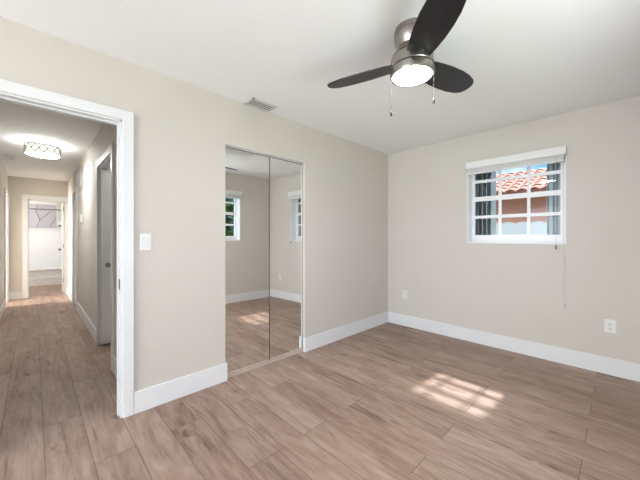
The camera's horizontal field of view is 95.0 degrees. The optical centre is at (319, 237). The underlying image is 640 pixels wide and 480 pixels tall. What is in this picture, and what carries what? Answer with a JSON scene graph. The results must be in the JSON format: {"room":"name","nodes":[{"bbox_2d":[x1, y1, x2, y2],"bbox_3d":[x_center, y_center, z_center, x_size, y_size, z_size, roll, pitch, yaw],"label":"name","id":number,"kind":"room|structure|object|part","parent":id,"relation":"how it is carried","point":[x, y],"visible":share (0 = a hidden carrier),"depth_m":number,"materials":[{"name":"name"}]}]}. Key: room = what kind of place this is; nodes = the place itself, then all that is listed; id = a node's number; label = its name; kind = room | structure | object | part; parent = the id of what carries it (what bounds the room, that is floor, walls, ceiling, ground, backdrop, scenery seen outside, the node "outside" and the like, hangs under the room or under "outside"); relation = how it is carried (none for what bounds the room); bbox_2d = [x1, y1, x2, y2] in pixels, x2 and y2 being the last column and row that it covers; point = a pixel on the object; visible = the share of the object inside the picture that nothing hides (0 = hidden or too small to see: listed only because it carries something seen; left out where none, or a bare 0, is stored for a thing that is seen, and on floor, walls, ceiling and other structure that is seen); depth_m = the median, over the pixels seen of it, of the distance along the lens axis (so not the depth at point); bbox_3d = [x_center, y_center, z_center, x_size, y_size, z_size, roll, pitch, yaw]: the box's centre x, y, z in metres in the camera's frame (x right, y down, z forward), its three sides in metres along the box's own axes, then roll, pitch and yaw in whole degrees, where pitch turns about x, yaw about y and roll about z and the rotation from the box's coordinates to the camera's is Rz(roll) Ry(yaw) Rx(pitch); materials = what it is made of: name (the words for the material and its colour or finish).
{"room":"empty bedroom","nodes":[
{"label":"empty bedroom","id":0,"kind":"room"},
{"bbox_2d":[0,159,7,307],"bbox_3d":[-4.106,0.009,3.597,0.120,2.440,5.916,0,0,-44],"label":"wall","id":1,"kind":"structure","parent":0,"point":[3,175],"depth_m":4.81,"materials":[{"name":"paint"}]},
{"bbox_2d":[0,300,5,320],"bbox_3d":[-4.052,1.154,3.639,0.016,0.150,5.900,0,0,-44],"label":"baseboard","id":2,"kind":"structure","parent":1,"relation":"attached to","point":[2,309],"depth_m":4.60,"materials":[{"name":"white paint"}]},
{"bbox_2d":[4,187,8,301],"bbox_3d":[-5.805,0.179,5.353,0.138,2.100,0.810,0,0,-44],"label":"trim","id":3,"kind":"structure","parent":1,"relation":"attached to","point":[6,193],"depth_m":5.61,"materials":[{"name":"white paint"}]},
{"bbox_2d":[8,176,67,291],"bbox_3d":[-6.138,0.009,5.831,1.950,2.440,0.120,0,0,-44],"label":"wall","id":4,"kind":"structure","parent":0,"point":[17,186],"depth_m":5.86,"materials":[{"name":"paint"}]},
{"bbox_2d":[9,291,21,299],"bbox_3d":[-6.053,1.154,5.820,0.196,0.150,0.016,0,0,-44],"label":"baseboard","id":5,"kind":"structure","parent":4,"relation":"attached to","point":[12,295],"depth_m":5.82,"materials":[{"name":"white paint"}]},
{"bbox_2d":[22,194,67,298],"bbox_3d":[-5.753,0.180,6.193,0.750,2.098,0.138,0,0,-44],"label":"trim","id":6,"kind":"structure","parent":4,"relation":"attached to","point":[25,198],"depth_m":5.94,"materials":[{"name":"white paint"}]},
{"bbox_2d":[62,202,64,292],"bbox_3d":[-5.802,0.223,6.630,0.043,1.988,0.595,0,0,-44],"label":"door","id":7,"kind":"structure","parent":4,"relation":"in","point":[63,203],"depth_m":6.44,"materials":[{"name":"white paint"}]},
{"bbox_2d":[29,200,62,267],"bbox_3d":[-7.935,0.009,7.710,2.000,2.440,0.120,0,0,-44],"label":"wall","id":8,"kind":"structure","parent":0,"point":[59,203],"depth_m":8.23,"materials":[{"name":"paint"}]},
{"bbox_2d":[29,203,56,227],"bbox_3d":[-7.545,-0.584,7.988,0.574,0.651,0.024,0,0,-44],"label":"window","id":9,"kind":"structure","parent":8,"relation":"in","point":[37,218],"depth_m":7.98,"materials":[{"name":"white glass"}]},
{"bbox_2d":[29,201,61,267],"bbox_3d":[-7.620,-0.081,7.373,1.780,1.780,0.798,0,0,-44],"label":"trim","id":10,"kind":"structure","parent":8,"relation":"attached to","point":[44,243],"depth_m":8.02,"materials":[{"name":"white paint"}]},
{"bbox_2d":[68,123,116,357],"bbox_3d":[-3.376,0.009,4.309,0.120,2.440,5.916,0,0,-44],"label":"wall","id":11,"kind":"structure","parent":0,"point":[107,135],"depth_m":3.84,"materials":[{"name":"paint"}]},
{"bbox_2d":[72,186,77,303],"bbox_3d":[-4.330,0.179,5.275,0.138,2.100,0.740,0,0,-44],"label":"trim","id":12,"kind":"structure","parent":11,"relation":"attached to","point":[74,192],"depth_m":5.20,"materials":[{"name":"white paint"}]},
{"bbox_2d":[74,195,75,304],"bbox_3d":[-4.353,0.224,5.253,0.031,1.990,0.572,0,0,-44],"label":"door","id":13,"kind":"structure","parent":11,"relation":"in","point":[75,195],"depth_m":5.41,"materials":[{"name":"white paint"}]},
{"bbox_2d":[76,169,80,190],"bbox_3d":[-3.953,-0.936,4.805,0.012,0.290,0.560,0,0,-44],"label":"air vent","id":14,"kind":"object","parent":11,"relation":"in","point":[78,175],"visible":1,"depth_m":4.79,"materials":[{"name":"white paint"}]},
{"bbox_2d":[67,287,116,377],"bbox_3d":[-3.418,1.154,4.255,0.016,0.150,5.898,0,0,-44],"label":"baseboard","id":15,"kind":"structure","parent":11,"relation":"attached to","point":[88,323],"depth_m":3.87,"materials":[{"name":"white paint"}]},
{"bbox_2d":[96,143,113,369],"bbox_3d":[-2.201,0.179,3.091,0.138,2.100,0.980,0,0,-44],"label":"trim","id":16,"kind":"structure","parent":11,"relation":"attached to","point":[106,161],"depth_m":3.18,"materials":[{"name":"white paint"}]},
{"bbox_2d":[100,169,110,343],"bbox_3d":[-2.333,0.218,3.448,0.388,1.978,0.086,0,0,-44],"label":"door","id":17,"kind":"structure","parent":11,"relation":"in","point":[105,175],"depth_m":3.35,"materials":[{"name":"white paint"}]},
{"bbox_2d":[0,17,387,391],"bbox_3d":[-1.552,0.009,1.879,7.000,2.440,0.110,0,0,-44],"label":"wall","id":18,"kind":"structure","parent":0,"point":[182,130],"depth_m":2.35,"materials":[{"name":"paint"}]},
{"bbox_2d":[0,79,133,417],"bbox_3d":[-1.663,0.182,1.758,0.920,2.094,0.128,0,0,-44],"label":"trim","id":19,"kind":"structure","parent":18,"relation":"attached to","point":[13,92],"depth_m":1.99,"materials":[{"name":"white paint"}]},
{"bbox_2d":[139,234,150,249],"bbox_3d":[-1.246,0.032,2.093,0.074,0.116,0.010,0,0,-44],"label":"light switch","id":20,"kind":"object","parent":18,"relation":"attached to","point":[144,239],"visible":1,"depth_m":2.09,"materials":[{"name":"white plastic"}]},
{"bbox_2d":[225,146,268,374],"bbox_3d":[-0.669,0.203,2.708,0.460,1.992,0.023,0,0,-43],"label":"mirror door","id":21,"kind":"structure","parent":18,"relation":"in","point":[246,172],"depth_m":2.68,"materials":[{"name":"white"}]},
{"bbox_3d":[-0.669,1.192,2.708,0.452,0.013,0.023,0,0,-43],"label":"rail","id":22,"kind":"part","parent":21,"relation":"part of","materials":[{"name":"metal"}]},
{"bbox_2d":[134,312,387,413],"bbox_3d":[-1.515,1.154,1.840,7.000,0.150,0.034,0,0,-44],"label":"baseboard","id":23,"kind":"structure","parent":18,"relation":"attached to","point":[147,398],"depth_m":2.38,"materials":[{"name":"white paint"}]},
{"bbox_2d":[225,145,302,163],"bbox_3d":[-0.533,-0.799,2.885,0.908,0.006,0.081,0,0,-44],"label":"trim","id":24,"kind":"structure","parent":18,"relation":"attached to","point":[225,145],"depth_m":2.80,"materials":[{"name":"white paint"}]},
{"bbox_2d":[227,348,302,378],"bbox_3d":[-0.525,1.216,2.877,0.908,0.026,0.065,0,0,-44],"label":"trim","id":25,"kind":"structure","parent":18,"relation":"attached to","point":[300,350],"depth_m":2.81,"materials":[{"name":"metal"}]},
{"bbox_2d":[269,156,302,359],"bbox_3d":[-0.346,0.203,3.025,0.023,1.992,0.438,0,0,44],"label":"mirror door","id":26,"kind":"structure","parent":18,"relation":"in","point":[285,177],"depth_m":3.00,"materials":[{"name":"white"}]},
{"bbox_3d":[-0.346,1.192,3.025,0.023,0.013,0.430,0,0,44],"label":"rail","id":27,"kind":"part","parent":26,"relation":"part of","materials":[{"name":"metal"}]},
{"bbox_2d":[0,284,639,479],"bbox_3d":[-3.584,1.279,3.978,7.420,0.100,11.900,0,0,-44],"label":"floor","id":28,"kind":"structure","parent":0,"point":[386,401],"depth_m":1.98,"materials":[{"name":"brown wood"}]},
{"bbox_2d":[29,266,61,286],"bbox_3d":[-7.642,1.019,7.389,1.760,0.420,0.710,0,0,-44],"label":"bathtub","id":29,"kind":"object","parent":28,"relation":"on","point":[40,276],"visible":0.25,"depth_m":7.53,"materials":[{"name":"white ceramic"}]},
{"bbox_2d":[0,0,639,181],"bbox_3d":[-3.584,-1.271,3.978,7.420,0.120,11.900,0,0,-44],"label":"ceiling","id":30,"kind":"structure","parent":0,"point":[526,60],"depth_m":1.95,"materials":[{"name":"white paint"}]},
{"bbox_2d":[3,154,15,159],"bbox_3d":[-4.639,-1.204,4.387,0.120,0.014,0.280,0,0,-44],"label":"ceiling vent","id":31,"kind":"object","parent":30,"relation":"in","point":[5,155],"visible":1,"depth_m":4.36,"materials":[{"name":"white paint"}]},
{"bbox_2d":[23,141,60,158],"bbox_3d":[-3.584,-1.122,3.796,0.355,0.178,0.355,0,0,-44],"label":"hall ceiling light","id":32,"kind":"object","parent":30,"relation":"attached to","point":[33,148],"visible":1,"depth_m":3.69,"materials":[{"name":"white glass"}]},
{"bbox_3d":[-3.584,-1.119,3.796,0.328,0.105,0.328,0,0,-44],"label":"lamp shade","id":33,"kind":"part","parent":32,"relation":"part of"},
{"bbox_2d":[25,152,59,158],"bbox_3d":[-3.584,-1.059,3.796,0.330,0.024,0.330,0,0,-44],"label":"diffuser","id":34,"kind":"object","parent":32,"relation":"attached to","point":[50,155],"depth_m":3.76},
{"bbox_2d":[244,97,276,111],"bbox_3d":[-0.539,-1.206,2.673,0.250,0.010,0.150,0,0,-44],"label":"ceiling vent","id":35,"kind":"object","parent":30,"relation":"in","point":[253,102],"visible":1,"depth_m":2.67,"materials":[{"name":"white metal"}]},
{"bbox_2d":[327,0,472,115],"bbox_3d":[0.547,-0.956,1.799,0.934,0.509,0.947,0,0,-44],"label":"ceiling fan","id":36,"kind":"object","parent":30,"relation":"hanging from","point":[416,39],"visible":1,"depth_m":1.63,"materials":[{"name":"silver metal"}]},
{"bbox_3d":[0.260,-1.015,1.865,0.463,0.047,0.171,0,0,30],"label":"blade","id":37,"kind":"part","parent":36,"relation":"part of","materials":[{"name":"black wood"}]},
{"bbox_3d":[0.542,-1.015,1.395,0.171,0.047,0.463,0,0,0],"label":"blade","id":38,"kind":"part","parent":36,"relation":"part of","materials":[{"name":"black wood"}]},
{"bbox_3d":[0.808,-1.015,1.875,0.463,0.047,0.171,0,0,-30],"label":"blade","id":39,"kind":"part","parent":36,"relation":"part of","materials":[{"name":"black wood"}]},
{"bbox_2d":[388,96,639,363],"bbox_3d":[2.005,0.009,3.402,0.220,2.440,3.274,0,0,-44],"label":"wall","id":40,"kind":"structure","parent":0,"point":[510,290],"depth_m":3.02,"materials":[{"name":"paint"}]},
{"bbox_2d":[402,290,406,298],"bbox_3d":[1.180,0.793,4.083,0.009,0.116,0.074,0,0,-44],"label":"wall outlet","id":41,"kind":"object","parent":40,"relation":"attached to","point":[404,292],"visible":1,"depth_m":4.08,"materials":[{"name":"white plastic"}]},
{"bbox_2d":[388,312,639,381],"bbox_3d":[1.954,1.154,3.285,0.016,0.150,2.738,0,0,-44],"label":"baseboard","id":42,"kind":"structure","parent":40,"relation":"attached to","point":[610,366],"depth_m":3.04,"materials":[{"name":"white paint"}]},
{"bbox_2d":[467,155,565,243],"bbox_3d":[2.138,-0.383,3.240,0.194,0.897,0.910,0,0,-44],"label":"window","id":43,"kind":"structure","parent":40,"relation":"in","point":[472,199],"depth_m":3.26,"materials":[{"name":"white plastic"}]},
{"bbox_2d":[476,172,495,234],"bbox_3d":[2.016,-0.396,3.662,0.140,1.050,0.290,0,0,-44],"label":"shutter","id":44,"kind":"object","parent":43,"relation":"attached to","point":[487,226],"visible":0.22,"depth_m":3.59,"materials":[{"name":"grey metal"}]},
{"bbox_3d":[1.968,-0.396,3.716,0.115,0.970,0.048,0,0,-44],"label":"shutter blade","id":45,"kind":"part","parent":44,"relation":"part of","materials":[{"name":"grey metal"}]},
{"bbox_3d":[2.001,-0.396,3.681,0.115,0.970,0.048,0,0,-44],"label":"shutter blade","id":46,"kind":"part","parent":44,"relation":"part of","materials":[{"name":"grey metal"}]},
{"bbox_3d":[2.035,-0.396,3.647,0.115,0.970,0.048,0,0,-44],"label":"shutter blade","id":47,"kind":"part","parent":44,"relation":"part of","materials":[{"name":"grey metal"}]},
{"bbox_3d":[2.069,-0.396,3.612,0.115,0.970,0.048,0,0,-44],"label":"shutter blade","id":48,"kind":"part","parent":44,"relation":"part of","materials":[{"name":"grey metal"}]},
{"bbox_3d":[2.102,-0.396,3.577,0.115,0.970,0.048,0,0,-44],"label":"shutter blade","id":49,"kind":"part","parent":44,"relation":"part of","materials":[{"name":"grey metal"}]},
{"bbox_2d":[466,146,566,306],"bbox_3d":[2.054,-0.107,3.146,0.066,1.544,0.904,0,0,-44],"label":"window blind","id":50,"kind":"object","parent":43,"relation":"attached to","point":[556,154],"visible":1,"depth_m":3.04,"materials":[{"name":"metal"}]},
{"bbox_3d":[2.058,-0.744,3.150,0.049,0.014,0.876,0,0,-44],"label":"rail","id":51,"kind":"part","parent":50,"relation":"part of","materials":[{"name":"white plastic"}]},
{"bbox_3d":[2.338,-0.095,2.817,0.005,1.448,0.004,0,0,-44],"label":"pull cord","id":52,"kind":"part","parent":50,"relation":"part of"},
{"bbox_2d":[547,162,559,234],"bbox_3d":[2.564,-0.396,3.100,0.140,1.050,0.260,0,0,-44],"label":"shutter","id":53,"kind":"object","parent":43,"relation":"attached to","point":[553,181],"visible":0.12,"depth_m":3.12,"materials":[{"name":"grey metal"}]},
{"bbox_3d":[2.473,-0.396,3.147,0.035,0.970,0.065,0,0,-44],"label":"shutter blade","id":54,"kind":"part","parent":53,"relation":"part of","materials":[{"name":"grey metal"}]},
{"bbox_3d":[2.518,-0.396,3.100,0.035,0.970,0.065,0,0,-44],"label":"shutter blade","id":55,"kind":"part","parent":53,"relation":"part of","materials":[{"name":"grey metal"}]},
{"bbox_2d":[604,319,615,333],"bbox_3d":[2.598,0.795,2.628,0.009,0.116,0.074,0,0,-44],"label":"wall outlet","id":56,"kind":"object","parent":40,"relation":"attached to","point":[609,325],"visible":1,"depth_m":2.63,"materials":[{"name":"white plastic"}]},
{"bbox_3d":[-7.708,0.009,6.117,0.100,2.440,2.480,0,0,-44],"label":"wall","id":57,"kind":"structure","parent":0,"visible":0},
{"bbox_2d":[29,208,61,210],"bbox_3d":[-7.432,-0.721,7.181,1.778,0.024,0.025,0,0,-44],"label":"shower rod","id":58,"kind":"object","parent":57,"relation":"attached to","point":[29,208],"visible":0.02,"depth_m":7.53,"materials":[{"name":"metal"}]},
{"label":"outside","id":59,"kind":"structure","parent":0,"visible":0},
{"bbox_3d":[14.322,1.429,13.960,80.000,0.100,50.000,0,0,-44],"label":"ground","id":60,"kind":"structure","parent":59,"visible":0},
{"bbox_2d":[496,168,546,223],"bbox_3d":[6.464,-0.428,10.490,6.098,3.613,22.400,0,0,-44],"label":"house","id":61,"kind":"structure","parent":60,"relation":"on","point":[515,186],"depth_m":7.96,"materials":[{"name":"tile"}]},
{"bbox_2d":[496,221,546,234],"bbox_3d":[3.998,0.531,6.027,0.140,1.695,13.050,0,0,-44],"label":"fence","id":62,"kind":"object","parent":60,"relation":"on","point":[537,227],"visible":0.1,"depth_m":5.87,"materials":[{"name":"white plastic"}]}
]}

